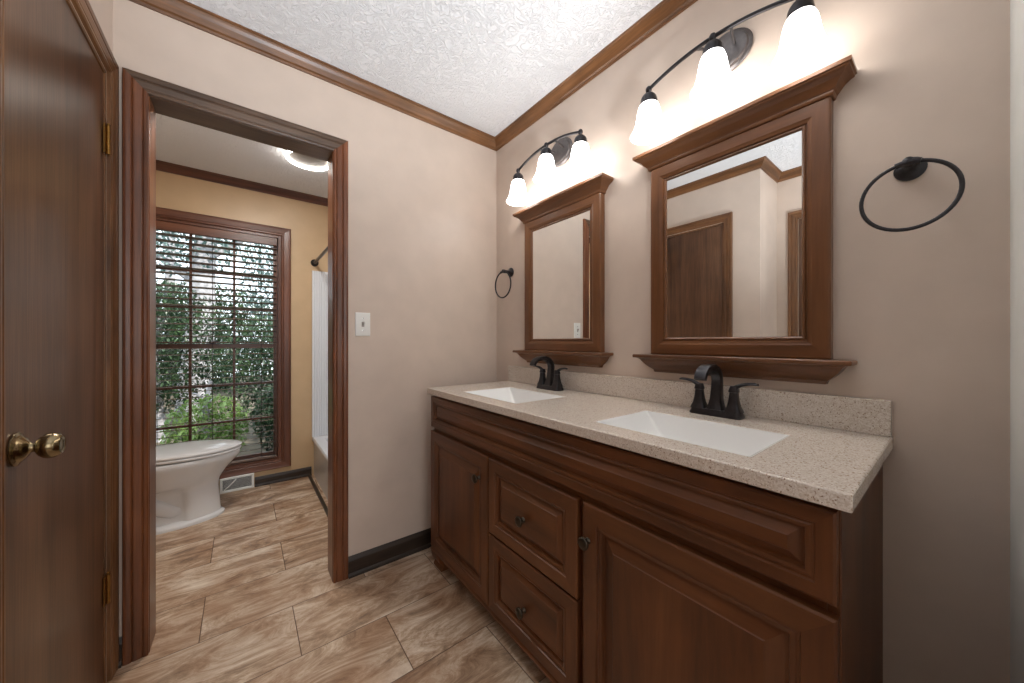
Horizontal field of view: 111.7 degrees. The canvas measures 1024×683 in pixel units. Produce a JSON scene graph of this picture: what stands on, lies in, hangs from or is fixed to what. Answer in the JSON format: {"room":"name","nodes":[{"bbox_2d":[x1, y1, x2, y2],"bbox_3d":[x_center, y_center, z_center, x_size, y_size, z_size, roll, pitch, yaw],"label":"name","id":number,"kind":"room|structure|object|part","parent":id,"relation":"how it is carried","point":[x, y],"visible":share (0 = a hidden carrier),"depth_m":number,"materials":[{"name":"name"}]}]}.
{"room":"bathroom","nodes":[
{"label":"bathroom","id":0,"kind":"room"},
{"bbox_2d":[70,0,112,681],"bbox_3d":[-1.240,-0.067,0.719,0.362,2.395,0.950,0,0,-38],"label":"wall","id":1,"kind":"structure","parent":0,"point":[103,9],"depth_m":1.15,"materials":[{"name":"beige paint"}]},
{"bbox_2d":[6,0,110,682],"bbox_3d":[-1.136,0.120,0.897,0.096,1.998,0.642,0,0,-38],"label":"door","id":2,"kind":"structure","parent":1,"relation":"in","point":[58,137],"depth_m":0.83,"materials":[{"name":"brown wood"}]},
{"bbox_3d":[-0.971,0.216,0.713,0.060,0.067,0.067,0,0,-38],"label":"knob","id":3,"kind":"part","parent":2,"relation":"part of","materials":[{"name":"gold metal"}]},
{"bbox_2d":[156,160,327,493],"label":"wall","id":4,"kind":"structure","parent":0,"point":[307,222],"depth_m":2.86,"materials":[{"name":"beige paint"}]},
{"bbox_2d":[156,220,276,464],"bbox_3d":[-2.226,0.051,2.579,0.796,1.768,0.065,0,0,-38],"label":"window blind","id":5,"kind":"object","parent":4,"relation":"attached to","point":[161,225],"visible":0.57,"depth_m":2.57,"materials":[{"name":"brown wood"}]},
{"bbox_3d":[-2.462,0.065,2.404,0.002,1.717,0.053,0,0,-38],"label":"ladder cord","id":6,"kind":"part","parent":5,"relation":"part of","materials":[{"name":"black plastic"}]},
{"bbox_3d":[-2.230,0.065,2.584,0.002,1.717,0.053,0,0,-38],"label":"ladder cord","id":7,"kind":"part","parent":5,"relation":"part of","materials":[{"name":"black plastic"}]},
{"bbox_3d":[-2.229,0.927,2.584,0.788,0.016,0.048,0,0,-38],"label":"rail","id":8,"kind":"part","parent":5,"relation":"part of","materials":[{"name":"brown wood"}]},
{"bbox_3d":[-1.997,0.065,2.764,0.002,1.717,0.053,0,0,-38],"label":"ladder cord","id":9,"kind":"part","parent":5,"relation":"part of","materials":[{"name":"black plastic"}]},
{"bbox_2d":[156,207,290,478],"bbox_3d":[-2.247,0.050,2.605,0.982,1.939,0.169,0,0,-38],"label":"window","id":10,"kind":"structure","parent":4,"relation":"attached to","point":[282,385],"depth_m":2.67,"materials":[{"name":"brown wood"}]},
{"bbox_3d":[-2.280,-0.389,2.648,0.754,0.811,0.005,0,0,-38],"label":"glass pane","id":11,"kind":"part","parent":10,"relation":"part of","materials":[{"name":"white"}]},
{"bbox_3d":[-2.259,0.475,2.621,0.754,0.845,0.005,0,0,-38],"label":"glass pane","id":12,"kind":"part","parent":10,"relation":"part of","materials":[{"name":"white"}]},
{"bbox_3d":[-2.259,0.477,2.620,0.810,0.921,0.030,0,0,-38],"label":"sash","id":13,"kind":"part","parent":10,"relation":"part of","materials":[{"name":"brown wood"}]},
{"bbox_3d":[-2.280,-0.391,2.647,0.810,0.887,0.030,0,0,-38],"label":"sash","id":14,"kind":"part","parent":10,"relation":"part of","materials":[{"name":"brown wood"}]},
{"bbox_2d":[220,473,253,493],"bbox_3d":[-2.083,1.073,2.632,0.204,0.111,0.026,0,0,-38],"label":"air register","id":15,"kind":"object","parent":4,"relation":"attached to","point":[230,484],"visible":1,"depth_m":2.63,"materials":[{"name":"white plastic"}]},
{"bbox_2d":[255,466,311,486],"bbox_3d":[-1.849,1.095,2.817,0.386,0.072,0.022,0,0,-38],"label":"baseboard","id":16,"kind":"structure","parent":4,"relation":"attached to","point":[302,472],"depth_m":2.81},
{"bbox_2d":[113,0,495,636],"bbox_3d":[-0.993,-0.067,1.585,2.173,2.395,0.115,0,0,-38],"label":"wall","id":17,"kind":"structure","parent":0,"point":[422,195],"depth_m":1.79,"materials":[{"name":"beige paint"}]},
{"bbox_2d":[118,637,121,668],"bbox_3d":[-1.371,1.083,1.204,0.024,0.095,0.022,0,0,-38],"label":"baseboard","id":18,"kind":"structure","parent":17,"relation":"attached to","point":[120,638],"depth_m":1.21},
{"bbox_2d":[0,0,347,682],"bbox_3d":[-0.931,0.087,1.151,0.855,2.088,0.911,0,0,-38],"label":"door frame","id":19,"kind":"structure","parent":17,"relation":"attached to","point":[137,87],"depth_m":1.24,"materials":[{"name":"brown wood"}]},
{"bbox_2d":[308,474,327,516],"bbox_3d":[-1.267,1.120,2.349,0.016,0.022,1.430,0,0,-38],"label":"trim","id":20,"kind":"structure","parent":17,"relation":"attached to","point":[321,500],"depth_m":2.52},
{"bbox_2d":[311,246,327,266],"bbox_3d":[-1.239,-0.669,2.385,0.060,0.060,1.450,0,0,-38],"label":"shower rod","id":21,"kind":"object","parent":17,"relation":"attached to","point":[314,262],"visible":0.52,"depth_m":2.78,"materials":[{"name":"brown metal"}]},
{"bbox_2d":[355,312,369,335],"bbox_3d":[-0.731,-0.085,1.703,0.070,0.115,0.018,0,0,-38],"label":"light switch","id":22,"kind":"object","parent":17,"relation":"attached to","point":[362,320],"visible":1,"depth_m":1.70,"materials":[{"name":"white plastic"}]},
{"bbox_2d":[348,528,430,578],"bbox_3d":[-0.438,1.083,1.928,0.875,0.095,0.022,0,0,-38],"label":"baseboard","id":23,"kind":"structure","parent":17,"relation":"attached to","point":[360,563],"depth_m":1.77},
{"bbox_2d":[106,474,551,682],"bbox_3d":[-0.221,1.181,0.284,6.000,0.100,6.320,0,0,-38],"label":"floor","id":24,"kind":"structure","parent":0,"point":[247,593],"depth_m":1.44,"materials":[{"name":"stone"}]},
{"bbox_2d":[156,439,241,534],"bbox_3d":[-2.152,0.749,2.141,0.766,0.764,0.460,0,0,-38],"label":"toilet","id":25,"kind":"object","parent":24,"relation":"on","point":[188,474],"visible":0.31,"depth_m":2.14,"materials":[{"name":"white ceramic"}]},
{"bbox_3d":[-2.059,0.707,2.212,0.529,0.028,0.382,0,0,-38],"label":"seat","id":26,"kind":"part","parent":25,"relation":"part of","materials":[{"name":"white plastic"}]},
{"bbox_3d":[-2.059,0.684,2.213,0.531,0.033,0.384,0,0,-38],"label":"lid","id":27,"kind":"part","parent":25,"relation":"part of","materials":[{"name":"white plastic"}]},
{"bbox_2d":[312,435,327,499],"bbox_3d":[-0.953,0.970,2.617,0.772,0.322,1.429,0,0,-38],"label":"bathtub","id":28,"kind":"object","parent":24,"relation":"on","point":[320,442],"visible":0.12,"depth_m":2.70,"materials":[{"name":"white ceramic"}]},
{"bbox_2d":[430,396,882,682],"bbox_3d":[0.247,0.698,1.307,0.546,0.866,1.531,0,0,-38],"label":"vanity cabinet","id":29,"kind":"object","parent":24,"relation":"on","point":[601,562],"visible":0.92,"depth_m":0.83,"materials":[{"name":"brown wood"}]},
{"bbox_3d":[-0.246,0.740,1.560,0.020,0.582,0.516,0,0,-38],"label":"door","id":30,"kind":"part","parent":29,"relation":"part of","materials":[{"name":"brown wood"}]},
{"bbox_3d":[-0.144,0.548,1.389,0.028,0.035,0.035,0,0,-38],"label":"knob","id":31,"kind":"part","parent":29,"relation":"part of","materials":[{"name":"metal"}]},
{"bbox_3d":[0.252,1.043,1.311,0.501,0.018,1.531,0,0,-38],"label":"moulding","id":32,"kind":"part","parent":29,"relation":"part of","materials":[{"name":"brown wood"}]},
{"bbox_3d":[0.027,0.604,1.168,0.028,0.035,0.035,0,0,-38],"label":"knob","id":33,"kind":"part","parent":29,"relation":"part of","materials":[{"name":"metal"}]},
{"bbox_3d":[0.030,0.909,1.164,0.028,0.035,0.035,0,0,-38],"label":"knob","id":34,"kind":"part","parent":29,"relation":"part of","materials":[{"name":"metal"}]},
{"bbox_3d":[0.054,0.887,1.173,0.020,0.287,0.452,0,0,-38],"label":"drawer","id":35,"kind":"part","parent":29,"relation":"part of","materials":[{"name":"brown wood"}]},
{"bbox_3d":[0.054,0.594,1.173,0.020,0.286,0.452,0,0,-38],"label":"drawer","id":36,"kind":"part","parent":29,"relation":"part of","materials":[{"name":"brown wood"}]},
{"bbox_3d":[0.198,0.549,0.947,0.028,0.035,0.035,0,0,-38],"label":"knob","id":37,"kind":"part","parent":29,"relation":"part of","materials":[{"name":"metal"}]},
{"bbox_2d":[427,381,892,512],"bbox_3d":[0.257,0.249,1.306,0.536,0.030,1.550,0,0,-38],"label":"countertop","id":38,"kind":"structure","parent":29,"relation":"on","point":[829,467],"depth_m":0.80,"materials":[{"name":"stone"}]},
{"bbox_2d":[467,387,563,403],"bbox_3d":[0.001,0.297,1.549,0.271,0.124,0.394,0,0,-38],"label":"sink","id":39,"kind":"object","parent":38,"relation":"in","point":[512,395],"visible":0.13,"depth_m":1.69,"materials":[{"name":"white ceramic"}]},
{"bbox_2d":[530,356,567,390],"bbox_3d":[0.149,0.152,1.673,0.144,0.164,0.230,0,0,-38],"label":"faucet","id":40,"kind":"object","parent":38,"relation":"on","point":[552,381],"visible":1,"depth_m":1.68,"materials":[{"name":"black metal"}]},
{"bbox_3d":[0.138,0.139,1.761,0.026,0.033,0.077,0,0,-38],"label":"lever","id":41,"kind":"part","parent":40,"relation":"part of","materials":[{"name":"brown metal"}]},
{"bbox_3d":[0.154,0.186,1.741,0.045,0.060,0.047,0,0,-38],"label":"handle","id":42,"kind":"part","parent":40,"relation":"part of","materials":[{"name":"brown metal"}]},
{"bbox_3d":[0.147,0.143,1.672,0.139,0.146,0.048,0,0,-38],"label":"spout","id":43,"kind":"part","parent":40,"relation":"part of","materials":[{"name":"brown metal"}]},
{"bbox_3d":[0.185,0.224,1.701,0.054,0.020,0.150,0,0,-38],"label":"plate","id":44,"kind":"part","parent":40,"relation":"part of","materials":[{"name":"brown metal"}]},
{"bbox_3d":[0.216,0.186,1.661,0.045,0.060,0.047,0,0,-38],"label":"handle","id":45,"kind":"part","parent":40,"relation":"part of","materials":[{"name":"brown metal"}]},
{"bbox_3d":[0.232,0.139,1.640,0.026,0.033,0.077,0,0,-38],"label":"lever","id":46,"kind":"part","parent":40,"relation":"part of","materials":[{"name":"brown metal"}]},
{"bbox_2d":[597,411,789,456],"bbox_3d":[0.470,0.297,0.944,0.271,0.124,0.394,0,0,-38],"label":"sink","id":47,"kind":"object","parent":38,"relation":"in","point":[748,442],"visible":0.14,"depth_m":1.03,"materials":[{"name":"white ceramic"}]},
{"bbox_2d":[679,364,758,419],"bbox_3d":[0.613,0.152,1.075,0.144,0.164,0.230,0,0,-38],"label":"faucet","id":48,"kind":"object","parent":38,"relation":"on","point":[715,407],"visible":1,"depth_m":1.08,"materials":[{"name":"black metal"}]},
{"bbox_3d":[0.602,0.139,1.163,0.026,0.033,0.077,0,0,-38],"label":"lever","id":49,"kind":"part","parent":48,"relation":"part of","materials":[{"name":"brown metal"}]},
{"bbox_3d":[0.617,0.186,1.143,0.045,0.060,0.047,0,0,-38],"label":"handle","id":50,"kind":"part","parent":48,"relation":"part of","materials":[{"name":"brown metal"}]},
{"bbox_3d":[0.611,0.143,1.073,0.139,0.146,0.048,0,0,-38],"label":"spout","id":51,"kind":"part","parent":48,"relation":"part of","materials":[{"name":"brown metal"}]},
{"bbox_3d":[0.648,0.224,1.103,0.054,0.020,0.150,0,0,-38],"label":"plate","id":52,"kind":"part","parent":48,"relation":"part of","materials":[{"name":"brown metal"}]},
{"bbox_3d":[0.680,0.186,1.062,0.045,0.060,0.047,0,0,-38],"label":"handle","id":53,"kind":"part","parent":48,"relation":"part of","materials":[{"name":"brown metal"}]},
{"bbox_3d":[0.695,0.139,1.042,0.026,0.033,0.077,0,0,-38],"label":"lever","id":54,"kind":"part","parent":48,"relation":"part of","materials":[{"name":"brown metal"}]},
{"bbox_3d":[0.366,0.740,0.769,0.020,0.582,0.527,0,0,-38],"label":"door","id":55,"kind":"part","parent":29,"relation":"part of","materials":[{"name":"brown wood"}]},
{"bbox_2d":[156,0,662,197],"bbox_3d":[-0.027,-1.286,0.435,2.290,0.115,6.320,0,0,-38],"label":"ceiling","id":56,"kind":"structure","parent":0,"point":[481,65],"depth_m":1.51,"materials":[{"name":"white paint"}]},
{"bbox_2d":[285,150,327,170],"bbox_3d":[-1.348,-1.210,2.302,0.267,0.036,0.267,0,0,-38],"label":"ceiling light","id":57,"kind":"object","parent":56,"relation":"in","point":[306,162],"visible":0.62,"depth_m":2.33,"materials":[{"name":"white glass"}]},
{"bbox_2d":[496,0,1009,682],"bbox_3d":[0.523,-0.067,1.502,0.120,2.395,2.103,0,0,-38],"label":"wall","id":58,"kind":"structure","parent":0,"point":[923,313],"depth_m":0.84,"materials":[{"name":"beige paint"}]},
{"bbox_2d":[129,0,697,150],"bbox_3d":[-0.028,-1.236,0.487,1.993,0.056,2.803,0,0,-38],"label":"crown molding","id":59,"kind":"structure","parent":58,"relation":"attached to","point":[183,11],"depth_m":1.53,"materials":[{"name":"brown wood"}]},
{"bbox_2d":[495,268,513,297],"bbox_3d":[-0.033,-0.349,2.062,0.069,0.188,0.161,0,0,-38],"label":"towel ring","id":60,"kind":"object","parent":58,"relation":"attached to","point":[510,271],"visible":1,"depth_m":2.06,"materials":[{"name":"black metal"}]},
{"bbox_2d":[506,129,594,205],"bbox_3d":[0.183,-0.885,1.701,0.171,0.275,0.562,0,0,-38],"label":"vanity light","id":61,"kind":"object","parent":58,"relation":"attached to","point":[581,164],"visible":1,"depth_m":1.67,"materials":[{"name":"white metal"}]},
{"bbox_3d":[0.033,-0.805,1.859,0.128,0.114,0.128,0,0,-38],"label":"lamp shade","id":62,"kind":"part","parent":61,"relation":"part of","materials":[{"name":"white glass"}]},
{"bbox_3d":[0.166,-0.845,1.688,0.128,0.114,0.128,0,0,-38],"label":"lamp shade","id":63,"kind":"part","parent":61,"relation":"part of","materials":[{"name":"white glass"}]},
{"bbox_3d":[0.299,-0.805,1.516,0.128,0.114,0.128,0,0,-38],"label":"lamp shade","id":64,"kind":"part","parent":61,"relation":"part of","materials":[{"name":"white glass"}]},
{"bbox_2d":[513,172,613,367],"bbox_3d":[0.222,-0.298,1.725,0.079,0.831,0.613,0,0,-38],"label":"wall mirror","id":65,"kind":"object","parent":58,"relation":"attached to","point":[565,230],"visible":0.98,"depth_m":1.68,"materials":[{"name":"mirror"}]},
{"bbox_3d":[0.236,-0.305,1.736,0.005,0.582,0.394,0,0,-38],"label":"glass","id":66,"kind":"part","parent":65,"relation":"part of","materials":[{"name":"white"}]},
{"bbox_2d":[513,350,613,367],"bbox_3d":[0.222,0.083,1.725,0.079,0.068,0.613,0,0,-38],"label":"shelf","id":67,"kind":"object","parent":65,"relation":"attached to","point":[585,358],"depth_m":1.63,"materials":[{"name":"wood"}]},
{"bbox_3d":[0.240,-0.305,1.739,0.033,0.707,0.519,0,0,-38],"label":"frame","id":68,"kind":"part","parent":65,"relation":"part of","materials":[{"name":"wood"}]},
{"bbox_2d":[508,366,891,436],"bbox_3d":[0.460,0.190,1.465,0.020,0.088,1.547,0,0,-38],"label":"backsplash","id":69,"kind":"structure","parent":58,"relation":"attached to","point":[855,414],"depth_m":1.06,"materials":[{"name":"stone"}]},
{"bbox_2d":[630,0,832,144],"bbox_3d":[0.647,-0.885,1.102,0.171,0.275,0.562,0,0,-38],"label":"vanity light","id":70,"kind":"object","parent":58,"relation":"attached to","point":[804,43],"visible":1,"depth_m":1.06,"materials":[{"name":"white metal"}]},
{"bbox_3d":[0.497,-0.805,1.261,0.128,0.114,0.128,0,0,-38],"label":"lamp shade","id":71,"kind":"part","parent":70,"relation":"part of","materials":[{"name":"white glass"}]},
{"bbox_3d":[0.630,-0.845,1.089,0.128,0.114,0.128,0,0,-38],"label":"lamp shade","id":72,"kind":"part","parent":70,"relation":"part of","materials":[{"name":"white glass"}]},
{"bbox_3d":[0.690,-0.959,1.084,0.013,0.021,0.096,0,0,37],"label":"arm","id":73,"kind":"part","parent":70,"relation":"part of","materials":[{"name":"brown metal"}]},
{"bbox_3d":[0.763,-0.805,0.918,0.128,0.114,0.128,0,0,-38],"label":"lamp shade","id":74,"kind":"part","parent":70,"relation":"part of","materials":[{"name":"white glass"}]},
{"bbox_2d":[632,54,856,383],"bbox_3d":[0.686,-0.298,1.127,0.079,0.831,0.613,0,0,-38],"label":"wall mirror","id":75,"kind":"object","parent":58,"relation":"attached to","point":[742,199],"visible":1,"depth_m":1.07,"materials":[{"name":"brown wood"}]},
{"bbox_3d":[0.700,-0.305,1.138,0.005,0.582,0.394,0,0,-38],"label":"glass","id":76,"kind":"part","parent":75,"relation":"part of","materials":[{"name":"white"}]},
{"bbox_3d":[0.704,-0.305,1.141,0.033,0.707,0.519,0,0,-38],"label":"frame","id":77,"kind":"part","parent":75,"relation":"part of","materials":[{"name":"wood"}]},
{"bbox_2d":[632,354,856,383],"bbox_3d":[0.686,0.083,1.127,0.079,0.068,0.613,0,0,-38],"label":"shelf","id":78,"kind":"object","parent":75,"relation":"attached to","point":[802,368],"depth_m":1.04,"materials":[{"name":"wood"}]},
{"bbox_2d":[859,156,965,231],"bbox_3d":[0.933,-0.349,0.816,0.069,0.188,0.161,0,0,-38],"label":"towel ring","id":79,"kind":"object","parent":58,"relation":"attached to","point":[910,168],"visible":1,"depth_m":0.81,"materials":[{"name":"black metal"}]},
{"bbox_2d":[1010,0,1023,682],"bbox_3d":[0.825,-0.067,0.481,0.653,2.395,0.120,0,0,-38],"label":"wall","id":80,"kind":"structure","parent":0,"point":[1016,6],"depth_m":0.65,"materials":[{"name":"paint"}]},
{"bbox_3d":[-0.600,-0.049,2.880,0.100,2.360,1.452,0,0,-38],"label":"wall","id":81,"kind":"structure","parent":0,"visible":0},
{"bbox_2d":[312,270,327,436],"bbox_3d":[-0.947,0.104,2.610,0.777,1.408,1.449,0,0,-38],"label":"tub surround","id":82,"kind":"object","parent":81,"relation":"attached to","point":[319,279],"visible":0.16,"depth_m":2.96,"materials":[{"name":"white plastic"}]}
]}

